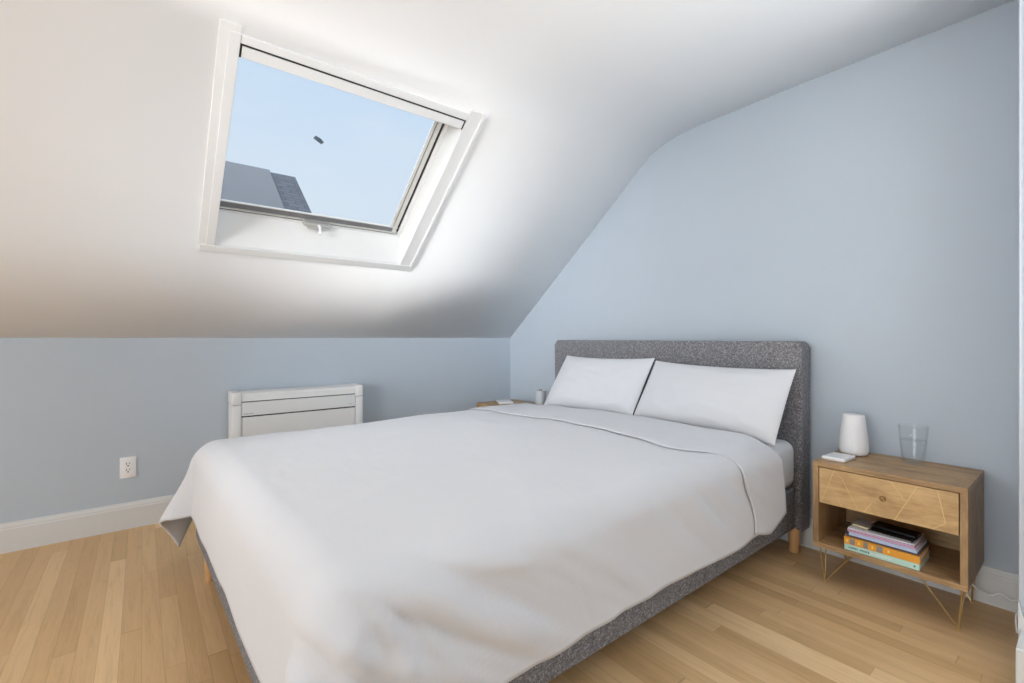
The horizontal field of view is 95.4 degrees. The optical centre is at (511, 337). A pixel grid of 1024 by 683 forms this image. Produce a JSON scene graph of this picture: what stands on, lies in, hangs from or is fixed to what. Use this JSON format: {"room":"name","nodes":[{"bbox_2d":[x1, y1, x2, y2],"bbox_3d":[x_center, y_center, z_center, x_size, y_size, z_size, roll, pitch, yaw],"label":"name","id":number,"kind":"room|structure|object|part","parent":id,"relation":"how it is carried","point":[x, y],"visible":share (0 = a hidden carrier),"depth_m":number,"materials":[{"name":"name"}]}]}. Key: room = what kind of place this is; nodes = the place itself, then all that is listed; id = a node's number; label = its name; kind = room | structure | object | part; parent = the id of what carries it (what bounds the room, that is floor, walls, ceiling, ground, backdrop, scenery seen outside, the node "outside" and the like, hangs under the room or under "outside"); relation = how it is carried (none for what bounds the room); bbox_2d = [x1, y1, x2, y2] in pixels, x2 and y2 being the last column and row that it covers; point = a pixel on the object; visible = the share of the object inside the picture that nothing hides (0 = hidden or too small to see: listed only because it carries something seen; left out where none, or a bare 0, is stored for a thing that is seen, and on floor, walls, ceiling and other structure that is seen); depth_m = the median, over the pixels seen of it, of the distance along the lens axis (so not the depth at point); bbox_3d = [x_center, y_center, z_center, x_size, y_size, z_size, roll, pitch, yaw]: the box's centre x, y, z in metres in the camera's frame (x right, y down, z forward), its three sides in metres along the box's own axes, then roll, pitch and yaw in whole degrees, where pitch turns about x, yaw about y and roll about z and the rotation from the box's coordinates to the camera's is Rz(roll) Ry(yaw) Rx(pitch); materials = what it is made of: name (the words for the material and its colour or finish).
{"room":"bedroom","nodes":[
{"label":"bedroom","id":0,"kind":"room"},
{"bbox_2d":[0,338,509,523],"bbox_3d":[-3.977,0.514,1.197,10.000,1.072,0.150,0,0,-38],"label":"wall","id":1,"kind":"structure","parent":0,"point":[71,408],"depth_m":2.65,"materials":[{"name":"blue paint"}]},
{"bbox_2d":[0,494,174,553],"bbox_3d":[-3.925,0.979,1.132,10.000,0.143,0.016,0,0,-38],"label":"baseboard","id":2,"kind":"structure","parent":1,"relation":"attached to","point":[51,529],"depth_m":2.44,"materials":[{"name":"white paint"}]},
{"bbox_2d":[120,456,135,478],"bbox_3d":[-2.118,0.714,2.571,0.071,0.116,0.007,0,0,-38],"label":"wall outlet","id":3,"kind":"object","parent":1,"relation":"attached to","point":[127,464],"visible":1,"depth_m":2.57,"materials":[{"name":"white plastic"}]},
{"bbox_2d":[124,461,131,473],"bbox_3d":[-2.117,0.714,2.569,0.033,0.068,0.002,0,0,-38],"label":"receptacle","id":4,"kind":"object","parent":3,"relation":"attached to","point":[127,464],"depth_m":2.57,"materials":[{"name":"white plastic"}]},
{"bbox_2d":[228,383,362,437],"bbox_3d":[-1.389,0.614,3.044,0.786,0.583,0.172,0,0,-38],"label":"wall heater","id":5,"kind":"object","parent":1,"relation":"attached to","point":[264,411],"visible":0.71,"depth_m":2.95,"materials":[{"name":"white metal"}]},
{"bbox_3d":[-1.671,0.652,2.810,0.049,0.505,0.150,0,0,-38],"label":"panel","id":6,"kind":"part","parent":5,"relation":"part of","materials":[{"name":"white plastic"}]},
{"bbox_3d":[-1.348,0.675,2.992,0.674,0.400,0.027,0,0,-38],"label":"grille panel","id":7,"kind":"part","parent":5,"relation":"part of","materials":[{"name":"white plastic"}]},
{"bbox_3d":[-1.348,0.426,2.992,0.679,0.081,0.028,0,0,-38],"label":"panel","id":8,"kind":"part","parent":5,"relation":"part of","materials":[{"name":"white plastic"}]},
{"bbox_3d":[-1.097,0.652,3.267,0.049,0.505,0.150,0,0,-38],"label":"panel","id":9,"kind":"part","parent":5,"relation":"part of","materials":[{"name":"white plastic"}]},
{"bbox_2d":[0,0,1013,337],"bbox_3d":[-1.901,-0.711,-1.417,10.000,1.418,6.675,0,0,-38],"label":"ceiling","id":10,"kind":"structure","parent":0,"point":[105,105],"depth_m":2.10,"materials":[{"name":"white paint"}]},
{"bbox_2d":[198,18,485,270],"bbox_3d":[-0.882,-0.853,2.381,1.149,0.840,0.980,0,0,-38],"label":"window","id":11,"kind":"structure","parent":10,"relation":"attached to","point":[226,226],"depth_m":2.44,"materials":[{"name":"white paint"}]},
{"bbox_3d":[-1.262,-0.799,1.991,0.070,0.672,0.826,0,0,-38],"label":"casing","id":12,"kind":"part","parent":11,"relation":"part of","materials":[{"name":"white paint"}]},
{"bbox_3d":[-1.102,-0.453,2.663,1.142,0.038,0.043,0,0,-38],"label":"casing","id":13,"kind":"part","parent":11,"relation":"part of","materials":[{"name":"white paint"}]},
{"bbox_2d":[314,136,323,143],"bbox_3d":[-0.948,-0.972,2.286,0.019,0.026,0.051,0,0,29],"label":"debris speck","id":14,"kind":"object","parent":11,"relation":"on","point":[316,138],"visible":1,"depth_m":2.29,"materials":[{"name":"grey stone"}]},
{"bbox_3d":[-1.071,-0.605,2.599,0.020,0.058,0.040,0,0,-38],"label":"handle","id":15,"kind":"part","parent":11,"relation":"part of","materials":[{"name":"white paint"}]},
{"bbox_3d":[-0.906,-0.933,2.380,0.947,0.563,0.675,0,0,-38],"label":"sash","id":16,"kind":"part","parent":11,"relation":"part of","materials":[{"name":"metal"}]},
{"bbox_3d":[-0.896,-0.939,2.385,0.991,0.600,0.730,0,0,-38],"label":"frame","id":17,"kind":"part","parent":11,"relation":"part of","materials":[{"name":"white paint"}]},
{"bbox_3d":[-0.610,-1.105,2.025,0.993,0.028,0.031,0,0,-38],"label":"casing","id":18,"kind":"part","parent":11,"relation":"part of","materials":[{"name":"white paint"}]},
{"bbox_3d":[-0.420,-0.795,2.654,0.086,0.679,0.834,0,0,-38],"label":"casing","id":19,"kind":"part","parent":11,"relation":"part of","materials":[{"name":"white paint"}]},
{"bbox_2d":[0,520,1017,682],"bbox_3d":[-1.878,1.110,-1.446,10.300,0.120,6.900,0,0,-38],"label":"floor","id":20,"kind":"structure","parent":0,"point":[133,605],"depth_m":1.70,"materials":[{"name":"brown wood"}]},
{"bbox_2d":[196,340,810,682],"bbox_3d":[0.008,0.533,2.238,2.405,1.034,1.715,0,0,-38],"label":"bed","id":21,"kind":"object","parent":20,"relation":"on","point":[794,428],"visible":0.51,"depth_m":2.27,"materials":[{"name":"grey fabric"}]},
{"bbox_3d":[-1.308,0.988,2.026,0.055,0.124,0.055,0,0,-38],"label":"leg","id":22,"kind":"part","parent":21,"relation":"part of","materials":[{"name":"brown wood"}]},
{"bbox_3d":[-0.900,0.827,1.530,0.055,0.203,1.686,0,0,-40],"label":"foot rail","id":23,"kind":"part","parent":21,"relation":"part of","materials":[{"name":"grey fabric"}]},
{"bbox_3d":[0.504,0.827,1.604,2.185,0.203,0.055,0,0,-38],"label":"rail","id":24,"kind":"part","parent":21,"relation":"part of","materials":[{"name":"grey fabric"}]},
{"bbox_3d":[0.906,0.475,2.950,0.112,0.919,1.715,0,0,-38],"label":"headboard","id":25,"kind":"part","parent":21,"relation":"part of","materials":[{"name":"grey fabric"}]},
{"bbox_2d":[762,439,793,487],"bbox_3d":[-0.004,0.608,2.228,2.195,0.228,1.681,0,0,-38],"label":"mattress","id":26,"kind":"object","parent":21,"relation":"on","point":[784,449],"visible":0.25,"depth_m":2.19,"materials":[{"name":"white fabric"}]},
{"bbox_2d":[158,403,786,682],"bbox_3d":[-0.220,0.692,2.125,2.188,0.570,1.964,0,0,-38],"label":"duvet","id":27,"kind":"object","parent":26,"relation":"on","point":[479,544],"visible":1,"depth_m":1.30,"materials":[{"name":"white fabric"}]},
{"bbox_2d":[544,355,654,414],"bbox_3d":[0.540,0.297,3.037,0.243,0.353,0.756,0,0,-37],"label":"pillow","id":28,"kind":"object","parent":26,"relation":"on","point":[612,385],"visible":0.88,"depth_m":2.93,"materials":[{"name":"white fabric"}]},
{"bbox_2d":[634,361,795,444],"bbox_3d":[1.010,0.306,2.430,0.242,0.342,0.776,0,0,-39],"label":"pillow","id":29,"kind":"object","parent":26,"relation":"on","point":[751,402],"visible":0.88,"depth_m":2.31,"materials":[{"name":"white fabric"}]},
{"bbox_3d":[1.387,0.988,2.293,0.055,0.124,0.055,0,0,-38],"label":"leg","id":30,"kind":"part","parent":21,"relation":"part of","materials":[{"name":"brown wood"}]},
{"bbox_2d":[477,399,535,406],"bbox_3d":[-0.004,0.788,3.707,0.385,0.525,0.480,0,0,-38],"label":"nightstand","id":31,"kind":"object","parent":20,"relation":"on","point":[488,403],"visible":0.04,"depth_m":3.77,"materials":[{"name":"brown wood"}]},
{"bbox_2d":[496,399,512,403],"bbox_3d":[-0.060,0.517,3.783,0.116,0.015,0.162,0,0,-10],"label":"pad","id":32,"kind":"object","parent":31,"relation":"on","point":[508,401],"visible":1,"depth_m":3.74,"materials":[{"name":"white paper"}]},
{"bbox_2d":[536,389,545,404],"bbox_3d":[0.226,0.462,3.669,0.080,0.124,0.080,0,0,-38],"label":"jar","id":33,"kind":"object","parent":31,"relation":"on","point":[540,394],"visible":0.86,"depth_m":3.63,"materials":[{"name":"white ceramic"}]},
{"bbox_2d":[813,450,983,630],"bbox_3d":[1.574,0.788,1.917,0.385,0.525,0.480,0,0,-38],"label":"nightstand","id":34,"kind":"object","parent":20,"relation":"on","point":[944,503],"visible":0.94,"depth_m":1.81,"materials":[{"name":"brown wood"}]},
{"bbox_3d":[1.439,0.707,2.103,0.365,0.321,0.021,0,0,-38],"label":"panel","id":35,"kind":"part","parent":34,"relation":"part of","materials":[{"name":"brown wood"}]},
{"bbox_3d":[1.388,0.969,1.978,0.087,0.163,0.129,0,0,-38],"label":"leg","id":36,"kind":"part","parent":34,"relation":"part of","materials":[{"name":"gold metal"}]},
{"bbox_2d":[822,452,854,462],"bbox_3d":[1.417,0.517,2.023,0.120,0.015,0.086,0,0,-34],"label":"pad","id":37,"kind":"object","parent":34,"relation":"on","point":[834,456],"visible":1,"depth_m":2.00,"materials":[{"name":"white paper"}]},
{"bbox_2d":[838,413,868,455],"bbox_3d":[1.544,0.434,2.105,0.113,0.180,0.113,0,0,-38],"label":"table lamp","id":38,"kind":"object","parent":34,"relation":"on","point":[853,436],"visible":0.98,"depth_m":2.07,"materials":[{"name":"white fabric"}]},
{"bbox_3d":[1.544,0.345,2.105,0.072,0.001,0.072,0,0,-38],"label":"plate","id":39,"kind":"part","parent":38,"relation":"part of","materials":[{"name":"white ceramic"}]},
{"bbox_2d":[844,543,929,570],"bbox_3d":[1.510,0.855,1.879,0.176,0.024,0.236,0,0,-38],"label":"book","id":40,"kind":"object","parent":34,"relation":"on","point":[884,557],"visible":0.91,"depth_m":1.81,"materials":[{"name":"paper"}]},
{"bbox_2d":[844,535,929,564],"bbox_3d":[1.508,0.829,1.880,0.176,0.028,0.238,0,0,-39],"label":"book","id":41,"kind":"object","parent":40,"relation":"on","point":[860,543],"visible":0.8,"depth_m":1.81,"materials":[{"name":"paper"}]},
{"bbox_2d":[845,531,929,555],"bbox_3d":[1.515,0.810,1.886,0.170,0.008,0.234,0,0,-38],"label":"book","id":42,"kind":"object","parent":41,"relation":"on","point":[847,532],"visible":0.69,"depth_m":1.82,"materials":[{"name":"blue paper"}]},
{"bbox_2d":[849,532,926,553],"bbox_3d":[1.508,0.799,1.873,0.160,0.012,0.214,0,0,-38],"label":"book","id":43,"kind":"object","parent":42,"relation":"on","point":[924,541],"visible":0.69,"depth_m":1.81,"materials":[{"name":"paper"}]},
{"bbox_2d":[847,530,924,548],"bbox_3d":[1.506,0.790,1.879,0.158,0.005,0.216,0,0,-39],"label":"magazine","id":44,"kind":"object","parent":43,"relation":"on","point":[920,542],"visible":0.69,"depth_m":1.82,"materials":[{"name":"paper"}]},
{"bbox_2d":[847,528,923,546],"bbox_3d":[1.506,0.785,1.882,0.156,0.005,0.212,0,0,-38],"label":"magazine","id":45,"kind":"object","parent":44,"relation":"on","point":[847,528],"visible":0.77,"depth_m":1.82,"materials":[{"name":"paper"}]},
{"bbox_2d":[848,518,922,545],"bbox_3d":[1.508,0.780,1.883,0.156,0.004,0.212,0,0,-40],"label":"magazine","id":46,"kind":"object","parent":45,"relation":"on","point":[862,522],"visible":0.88,"depth_m":1.89,"materials":[{"name":"paper"}]},
{"bbox_2d":[846,521,869,529],"bbox_3d":[1.424,0.773,1.918,0.008,0.008,0.088,0,0,-30],"label":"pen","id":47,"kind":"object","parent":46,"relation":"on","point":[850,523],"visible":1,"depth_m":1.92,"materials":[{"name":"beige plastic"}]},
{"bbox_2d":[868,526,921,542],"bbox_3d":[1.523,0.773,1.855,0.123,0.008,0.142,0,0,-35],"label":"e-reader","id":48,"kind":"object","parent":46,"relation":"on","point":[872,529],"visible":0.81,"depth_m":1.82,"materials":[{"name":"black plastic"}]},
{"bbox_2d":[871,521,921,537],"bbox_3d":[1.534,0.765,1.863,0.072,0.008,0.144,0,0,-32],"label":"smartphone","id":49,"kind":"object","parent":48,"relation":"on","point":[882,525],"visible":1,"depth_m":1.85,"materials":[{"name":"black plastic"}]},
{"bbox_3d":[1.447,0.623,1.817,0.019,0.148,0.432,0,0,-38],"label":"drawer","id":50,"kind":"part","parent":34,"relation":"part of","materials":[{"name":"brown wood"}]},
{"bbox_3d":[1.582,0.535,1.924,0.365,0.021,0.480,0,0,-38],"label":"panel","id":51,"kind":"part","parent":34,"relation":"part of","materials":[{"name":"brown wood"}]},
{"bbox_3d":[1.582,0.877,1.924,0.365,0.021,0.480,0,0,-38],"label":"panel","id":52,"kind":"part","parent":34,"relation":"part of","materials":[{"name":"brown wood"}]},
{"bbox_3d":[1.720,0.707,2.034,0.012,0.321,0.438,0,0,-38],"label":"panel","id":53,"kind":"part","parent":34,"relation":"part of","materials":[{"name":"brown wood"}]},
{"bbox_3d":[1.591,0.969,1.722,0.087,0.163,0.129,0,0,-38],"label":"leg","id":54,"kind":"part","parent":34,"relation":"part of","materials":[{"name":"gold metal"}]},
{"bbox_3d":[1.776,0.969,1.869,0.087,0.163,0.129,0,0,-38],"label":"leg","id":55,"kind":"part","parent":34,"relation":"part of","materials":[{"name":"gold metal"}]},
{"bbox_3d":[1.724,0.707,1.744,0.365,0.321,0.021,0,0,-38],"label":"panel","id":56,"kind":"part","parent":34,"relation":"part of","materials":[{"name":"brown wood"}]},
{"bbox_2d":[972,584,1018,632],"bbox_3d":[1.849,0.970,1.760,0.150,0.156,0.203,0,0,-8],"label":"cable","id":57,"kind":"object","parent":20,"relation":"on","point":[973,585],"visible":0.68,"depth_m":1.79,"materials":[{"name":"white plastic"}]},
{"bbox_2d":[1016,601,1023,682],"bbox_3d":[1.573,0.938,1.358,0.159,0.225,0.142,0,0,-38],"label":"trim","id":58,"kind":"structure","parent":20,"relation":"on","point":[1020,643],"depth_m":1.36,"materials":[{"name":"white paint"}]},
{"bbox_2d":[510,0,1018,574],"bbox_3d":[2.097,-0.195,1.710,0.150,2.490,6.900,0,0,-38],"label":"wall","id":59,"kind":"structure","parent":0,"point":[864,213],"depth_m":2.18,"materials":[{"name":"blue paint"}]},
{"bbox_2d":[779,518,1018,612],"bbox_3d":[0.968,0.979,2.997,0.016,0.143,3.147,0,0,-38],"label":"baseboard","id":60,"kind":"structure","parent":59,"relation":"attached to","point":[990,580],"depth_m":1.85,"materials":[{"name":"white paint"}]},
{"label":"outside","id":61,"kind":"structure","parent":0,"visible":0},
{"bbox_2d":[221,161,311,212],"bbox_3d":[-8.478,0.181,7.742,9.090,7.738,5.247,0,0,-38],"label":"neighbor house","id":62,"kind":"structure","parent":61,"point":[241,182],"depth_m":9.47,"materials":[{"name":"grey concrete"}]},
{"bbox_3d":[-7.074,-2.845,7.558,6.060,0.048,2.605,0,40,-38],"label":"roof panel","id":63,"kind":"part","parent":62,"relation":"part of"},
{"bbox_3d":[1.828,-0.125,1.559,0.458,2.350,0.138,0,0,-38],"label":"wall","id":64,"kind":"structure","parent":0,"visible":0},
{"bbox_2d":[1019,0,1023,613],"bbox_3d":[1.638,-0.125,1.410,0.024,2.350,0.142,0,0,-38],"label":"trim","id":65,"kind":"structure","parent":64,"relation":"attached to","point":[1021,2],"depth_m":1.46,"materials":[{"name":"white paint"}]}
]}

